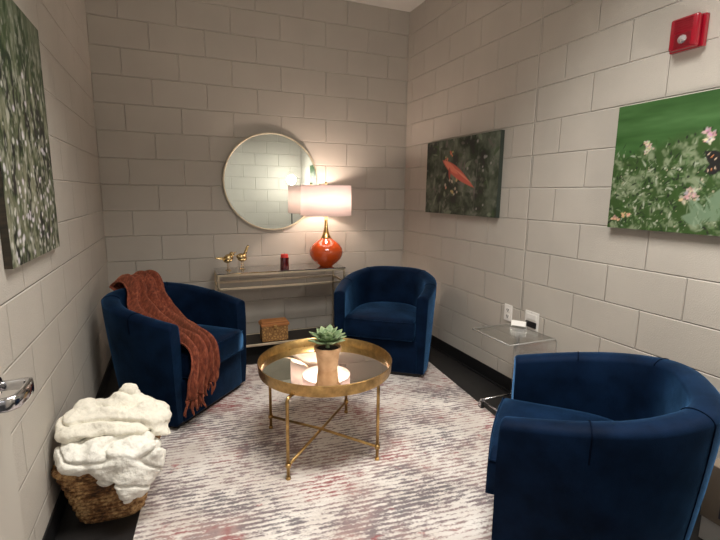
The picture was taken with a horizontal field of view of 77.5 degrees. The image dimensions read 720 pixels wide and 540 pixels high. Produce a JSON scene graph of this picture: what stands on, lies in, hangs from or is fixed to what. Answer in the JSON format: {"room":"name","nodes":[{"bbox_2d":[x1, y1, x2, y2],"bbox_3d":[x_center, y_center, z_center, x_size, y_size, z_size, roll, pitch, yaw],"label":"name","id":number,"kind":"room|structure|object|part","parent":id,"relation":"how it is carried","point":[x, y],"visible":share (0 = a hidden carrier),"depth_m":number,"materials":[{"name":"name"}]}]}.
{"room":"small lounge room","nodes":[
{"label":"small lounge room","id":0,"kind":"room"},
{"bbox_2d":[0,0,110,539],"bbox_3d":[-1.299,-0.420,1.494,0.200,3.048,4.200,-3,10,-22],"label":"wall","id":1,"kind":"structure","parent":0,"point":[53,333],"depth_m":2.18,"materials":[{"name":"beige brick"}]},
{"bbox_2d":[0,351,33,539],"bbox_3d":[-0.698,0.199,0.691,0.132,2.088,0.922,-3,10,-22],"label":"door","id":2,"kind":"structure","parent":1,"relation":"in","point":[11,522],"depth_m":1.10,"materials":[{"name":"beige"}]},
{"bbox_3d":[-0.798,0.284,1.023,0.076,0.034,0.142,-3,10,-22],"label":"lever","id":3,"kind":"part","parent":2,"relation":"part of","materials":[{"name":"silver metal"}]},
{"bbox_2d":[0,0,59,268],"bbox_3d":[-1.255,-0.509,1.672,0.023,0.920,0.660,-3,10,-22],"label":"print","id":4,"kind":"object","parent":1,"relation":"attached to","point":[28,214],"visible":1,"depth_m":1.63},
{"bbox_2d":[42,356,113,539],"bbox_3d":[-1.259,1.010,1.872,0.006,0.102,4.000,-3,10,-22],"label":"baseboard","id":5,"kind":"structure","parent":1,"relation":"attached to","point":[53,525],"depth_m":1.89,"materials":[{"name":"black plastic"}]},
{"bbox_2d":[85,0,409,333],"bbox_3d":[-0.817,-0.849,4.034,3.050,3.048,0.200,-3,10,-22],"label":"wall","id":6,"kind":"structure","parent":0,"point":[177,85],"depth_m":3.79,"materials":[{"name":"beige brick"}]},
{"bbox_2d":[223,133,318,229],"bbox_3d":[-0.770,-0.770,3.937,0.838,0.838,0.032,-3,10,-22],"label":"wall mirror","id":7,"kind":"object","parent":6,"relation":"attached to","point":[264,175],"visible":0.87,"depth_m":3.92,"materials":[{"name":"silver glass"}]},
{"bbox_2d":[55,344,702,539],"bbox_3d":[0.533,1.279,1.019,3.050,0.100,7.400,-3,10,-22],"label":"floor","id":8,"kind":"structure","parent":0,"point":[476,386],"depth_m":3.04,"materials":[{"name":"black wood"}]},
{"bbox_2d":[51,435,160,523],"bbox_3d":[-1.089,0.906,1.973,0.405,0.275,0.358,-3,10,-20],"label":"wicker basket","id":9,"kind":"object","parent":8,"relation":"on","point":[91,502],"visible":0.34,"depth_m":1.84,"materials":[{"name":"brown wicker"}]},
{"bbox_2d":[54,431,165,503],"bbox_3d":[-1.047,0.792,1.910,0.408,0.254,0.372,-3,10,-22],"label":"blanket","id":10,"kind":"object","parent":9,"relation":"on","point":[132,462],"visible":0.79,"depth_m":1.78,"materials":[{"name":"white fabric"}]},
{"bbox_2d":[54,383,171,443],"bbox_3d":[-1.053,0.616,1.931,0.453,0.207,0.261,-3,10,-22],"label":"blanket","id":11,"kind":"object","parent":10,"relation":"on","point":[127,411],"visible":0.99,"depth_m":1.88,"materials":[{"name":"white fabric"}]},
{"bbox_2d":[214,263,345,347],"bbox_3d":[-0.692,0.341,3.950,1.084,0.735,0.314,-3,10,-22],"label":"console table","id":12,"kind":"object","parent":8,"relation":"on","point":[252,340],"visible":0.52,"depth_m":3.87,"materials":[{"name":"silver metal"}]},
{"bbox_3d":[-1.128,0.407,3.618,0.016,0.707,0.016,-3,10,-22],"label":"leg","id":13,"kind":"part","parent":12,"relation":"part of","materials":[{"name":"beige metal"}]},
{"bbox_2d":[215,252,235,270],"bbox_3d":[-1.102,-0.071,3.691,0.186,0.155,0.072,-7,12,-37],"label":"bird figurine","id":14,"kind":"object","parent":12,"relation":"on","point":[227,258],"visible":1,"depth_m":3.67,"materials":[{"name":"gold metal"}]},
{"bbox_2d":[235,245,248,268],"bbox_3d":[-0.994,-0.107,3.770,0.128,0.202,0.073,-2,10,-17],"label":"bird figurine","id":15,"kind":"object","parent":12,"relation":"on","point":[241,257],"visible":1,"depth_m":3.76,"materials":[{"name":"gold metal"}]},
{"bbox_2d":[258,317,288,341],"bbox_3d":[-0.745,0.515,3.884,0.244,0.172,0.141,-3,10,-22],"label":"box","id":16,"kind":"object","parent":12,"relation":"on","point":[272,329],"visible":1,"depth_m":3.83,"materials":[{"name":"brown wood"}]},
{"bbox_3d":[-0.745,0.449,3.875,0.244,0.038,0.136,-3,10,-22],"label":"lid","id":17,"kind":"part","parent":16,"relation":"part of","materials":[{"name":"orange wood"}]},
{"bbox_3d":[-0.689,0.106,3.909,1.080,0.018,0.310,-3,10,-22],"label":"rail","id":18,"kind":"part","parent":12,"relation":"part of","materials":[{"name":"beige metal"}]},
{"bbox_3d":[-0.688,-0.004,3.891,1.080,0.020,0.310,-3,10,-22],"label":"frame","id":19,"kind":"part","parent":12,"relation":"part of","materials":[{"name":"beige metal"}]},
{"bbox_3d":[-0.688,-0.018,3.888,1.084,0.008,0.314,-3,10,-22],"label":"glass","id":20,"kind":"part","parent":12,"relation":"part of","materials":[{"name":"clear glass"}]},
{"bbox_2d":[280,253,288,267],"bbox_3d":[-0.651,-0.086,3.869,0.076,0.134,0.076,-3,10,-22],"label":"candle holder","id":21,"kind":"object","parent":12,"relation":"on","point":[284,259],"visible":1,"depth_m":3.84,"materials":[{"name":"red glass"}]},
{"bbox_3d":[-0.695,0.595,3.993,1.080,0.020,0.310,-3,10,-22],"label":"shelf frame","id":22,"kind":"part","parent":12,"relation":"part of","materials":[{"name":"beige metal"}]},
{"bbox_2d":[246,326,333,344],"bbox_3d":[-0.695,0.597,3.993,1.048,0.012,0.302,-3,10,-22],"label":"shelf","id":23,"kind":"object","parent":12,"relation":"attached to","point":[302,333],"depth_m":3.98,"materials":[{"name":"black"}]},
{"bbox_2d":[300,182,351,266],"bbox_3d":[-0.298,-0.401,3.939,0.450,0.739,0.450,-3,10,-22],"label":"table lamp","id":24,"kind":"object","parent":12,"relation":"on","point":[326,201],"visible":1,"depth_m":3.76,"materials":[{"name":"orange ceramic"}]},
{"bbox_3d":[-0.296,-0.607,3.904,0.444,0.253,0.444,-3,10,-22],"label":"lamp shade","id":25,"kind":"part","parent":24,"relation":"part of","materials":[{"name":"fabric"}]},
{"bbox_3d":[-0.256,0.302,4.286,0.016,0.707,0.016,-3,10,-22],"label":"leg","id":26,"kind":"part","parent":12,"relation":"part of","materials":[{"name":"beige metal"}]},
{"bbox_2d":[133,361,494,539],"bbox_3d":[-0.057,0.981,2.392,1.977,0.010,2.840,-2,10,-17],"label":"area rug","id":27,"kind":"object","parent":8,"relation":"on","point":[223,474],"visible":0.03,"depth_m":2.24,"materials":[{"name":"grey carpet"}]},
{"bbox_2d":[101,282,245,427],"bbox_3d":[-1.218,0.492,2.941,0.724,0.742,0.782,4,10,19],"label":"tub chair","id":28,"kind":"object","parent":27,"relation":"on","point":[148,353],"visible":0.8,"depth_m":2.63,"materials":[{"name":"blue fabric"}]},
{"bbox_2d":[109,270,219,417],"bbox_3d":[-1.253,0.410,2.853,1.000,0.727,0.348,10,13,42],"label":"throw blanket","id":29,"kind":"object","parent":28,"relation":"on","point":[147,296],"visible":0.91,"depth_m":2.71,"materials":[{"name":"orange fabric"}]},
{"bbox_3d":[-1.139,0.709,2.948,0.448,0.255,0.584,4,10,19],"label":"seat rail","id":30,"kind":"part","parent":28,"relation":"part of","materials":[{"name":"blue fabric"}]},
{"bbox_2d":[181,324,243,377],"bbox_3d":[-1.160,0.492,2.919,0.597,0.174,0.536,4,10,19],"label":"seat cushion","id":31,"kind":"object","parent":28,"relation":"on","point":[229,338],"depth_m":2.92,"materials":[{"name":"blue fabric"}]},
{"bbox_2d":[257,338,391,480],"bbox_3d":[-0.190,0.715,2.463,0.720,0.486,0.720,-3,10,-22],"label":"coffee table","id":32,"kind":"object","parent":27,"relation":"on","point":[291,367],"visible":0.95,"depth_m":2.37,"materials":[{"name":"gold metal"}]},
{"bbox_3d":[-0.497,0.721,2.591,0.069,0.423,0.017,5,10,22],"label":"leg","id":33,"kind":"part","parent":32,"relation":"part of","materials":[{"name":"gold metal"}]},
{"bbox_3d":[-0.333,0.798,2.154,0.017,0.423,0.069,5,11,24],"label":"leg","id":34,"kind":"part","parent":32,"relation":"part of","materials":[{"name":"gold metal"}]},
{"bbox_2d":[261,346,388,385],"bbox_3d":[-0.188,0.523,2.430,0.686,0.003,0.686,-3,10,-22],"label":"mirror","id":35,"kind":"object","parent":32,"relation":"attached to","point":[298,365],"depth_m":2.42,"materials":[{"name":"white mirror"}]},
{"bbox_2d":[308,324,345,371],"bbox_3d":[-0.173,0.414,2.381,0.197,0.228,0.201,1,10,3],"label":"potted succulent","id":36,"kind":"object","parent":32,"relation":"on","point":[327,349],"visible":1,"depth_m":2.35,"materials":[{"name":"ceramic"}]},
{"bbox_2d":[314,343,340,371],"bbox_3d":[-0.173,0.465,2.393,0.146,0.123,0.146,-3,10,-22],"label":"pot","id":37,"kind":"object","parent":36,"relation":"attached to","point":[327,355],"depth_m":2.35,"materials":[{"name":"ceramic"}]},
{"bbox_3d":[0.069,0.775,2.312,0.068,0.423,0.017,7,11,31],"label":"leg","id":38,"kind":"part","parent":32,"relation":"part of","materials":[{"name":"gold metal"}]},
{"bbox_2d":[334,266,436,376],"bbox_3d":[0.228,0.383,3.677,0.782,0.742,0.724,3,10,15],"label":"tub chair","id":39,"kind":"object","parent":27,"relation":"on","point":[391,308],"visible":0.91,"depth_m":3.44,"materials":[{"name":"blue fabric"}]},
{"bbox_3d":[0.202,0.608,3.630,0.584,0.255,0.448,3,10,15],"label":"seat rail","id":40,"kind":"part","parent":39,"relation":"part of","materials":[{"name":"blue fabric"}]},
{"bbox_2d":[344,302,415,341],"bbox_3d":[0.211,0.388,3.618,0.536,0.174,0.597,3,10,15],"label":"seat cushion","id":41,"kind":"object","parent":39,"relation":"on","point":[377,321],"depth_m":3.38,"materials":[{"name":"blue fabric"}]},
{"bbox_2d":[485,351,719,539],"bbox_3d":[0.881,0.724,1.726,0.724,0.742,0.782,5,10,22],"label":"tub chair","id":42,"kind":"object","parent":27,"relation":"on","point":[584,445],"visible":1,"depth_m":1.42,"materials":[{"name":"blue fabric"}]},
{"bbox_2d":[486,398,613,492],"bbox_3d":[0.824,0.715,1.748,0.597,0.174,0.536,5,10,22],"label":"seat cushion","id":43,"kind":"object","parent":42,"relation":"on","point":[515,407],"depth_m":1.90,"materials":[{"name":"blue fabric"}]},
{"bbox_2d":[472,323,556,410],"bbox_3d":[0.933,0.653,2.778,0.359,0.549,0.349,-3,10,-22],"label":"side table","id":44,"kind":"object","parent":8,"relation":"on","point":[524,340],"visible":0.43,"depth_m":2.77,"materials":[{"name":"clear plastic"}]},
{"bbox_3d":[0.847,0.868,2.780,0.014,0.014,0.300,-3,10,-22],"label":"rail","id":45,"kind":"part","parent":44,"relation":"part of","materials":[{"name":"silver metal"}]},
{"bbox_3d":[0.910,0.837,2.965,0.259,0.014,0.014,-3,10,-22],"label":"rail","id":46,"kind":"part","parent":44,"relation":"part of","materials":[{"name":"silver metal"}]},
{"bbox_2d":[510,320,526,327],"bbox_3d":[1.009,0.342,2.852,0.100,0.042,0.045,6,11,29],"label":"card holder","id":47,"kind":"object","parent":44,"relation":"on","point":[521,324],"visible":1,"depth_m":2.85,"materials":[{"name":"clear plastic"}]},
{"bbox_2d":[699,458,719,539],"bbox_3d":[1.542,0.952,1.703,0.204,0.338,0.343,-3,10,-22],"label":"cube","id":48,"kind":"object","parent":8,"relation":"on","point":[710,507],"visible":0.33,"depth_m":1.79,"materials":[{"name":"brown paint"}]},
{"bbox_2d":[345,0,424,11],"bbox_3d":[-0.001,-2.064,1.856,3.050,0.100,4.400,-3,10,-22],"label":"ceiling","id":49,"kind":"structure","parent":0,"point":[402,5],"depth_m":4.00,"materials":[{"name":"white paint"}]},
{"bbox_2d":[403,0,719,458],"bbox_3d":[1.337,-0.573,2.566,0.200,3.048,4.200,-3,10,-22],"label":"wall","id":50,"kind":"structure","parent":0,"point":[556,76],"depth_m":2.68,"materials":[{"name":"beige brick"}]},
{"bbox_2d":[425,130,504,217],"bbox_3d":[0.793,-0.743,3.566,0.033,0.600,0.970,-3,10,-22],"label":"print","id":51,"kind":"object","parent":50,"relation":"attached to","point":[464,174],"visible":1,"depth_m":3.45,"materials":[{"name":"grey"}]},
{"bbox_2d":[504,303,512,321],"bbox_3d":[1.038,0.299,3.145,0.011,0.117,0.078,-3,10,-22],"label":"wall outlet","id":52,"kind":"object","parent":50,"relation":"attached to","point":[508,309],"visible":1,"depth_m":3.14,"materials":[{"name":"white plastic"}]},
{"bbox_2d":[525,310,538,331],"bbox_3d":[1.122,0.333,2.937,0.015,0.123,0.120,-3,10,-22],"label":"wall outlet","id":53,"kind":"object","parent":50,"relation":"attached to","point":[531,318],"visible":0.82,"depth_m":2.93,"materials":[{"name":"white plastic"}]},
{"bbox_2d":[525,320,535,328],"bbox_3d":[1.119,0.356,2.940,0.009,0.040,0.092,-3,10,-22],"label":"socket","id":54,"kind":"object","parent":53,"relation":"attached to","point":[531,324],"depth_m":2.94,"materials":[{"name":"black plastic"}]},
{"bbox_3d":[1.122,0.308,2.933,0.005,0.038,0.084,-3,10,-22],"label":"switch panel","id":55,"kind":"part","parent":53,"relation":"part of","materials":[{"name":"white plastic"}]},
{"bbox_2d":[431,335,701,504],"bbox_3d":[1.187,0.869,2.866,0.006,0.102,4.000,-3,10,-22],"label":"baseboard","id":56,"kind":"structure","parent":50,"relation":"attached to","point":[492,374],"depth_m":3.55,"materials":[{"name":"black plastic"}]},
{"bbox_2d":[607,89,719,235],"bbox_3d":[1.501,-0.444,1.867,0.035,0.600,0.970,-3,10,-22],"label":"print","id":57,"kind":"object","parent":50,"relation":"attached to","point":[666,175],"visible":1,"depth_m":2.04,"materials":[{"name":"green"}]},
{"bbox_2d":[668,12,709,54],"bbox_3d":[1.417,-1.030,1.951,0.067,0.134,0.144,-3,10,-22],"label":"fire alarm strobe","id":58,"kind":"object","parent":50,"relation":"attached to","point":[690,32],"visible":1,"depth_m":1.92,"materials":[{"name":"red plastic"}]}
]}

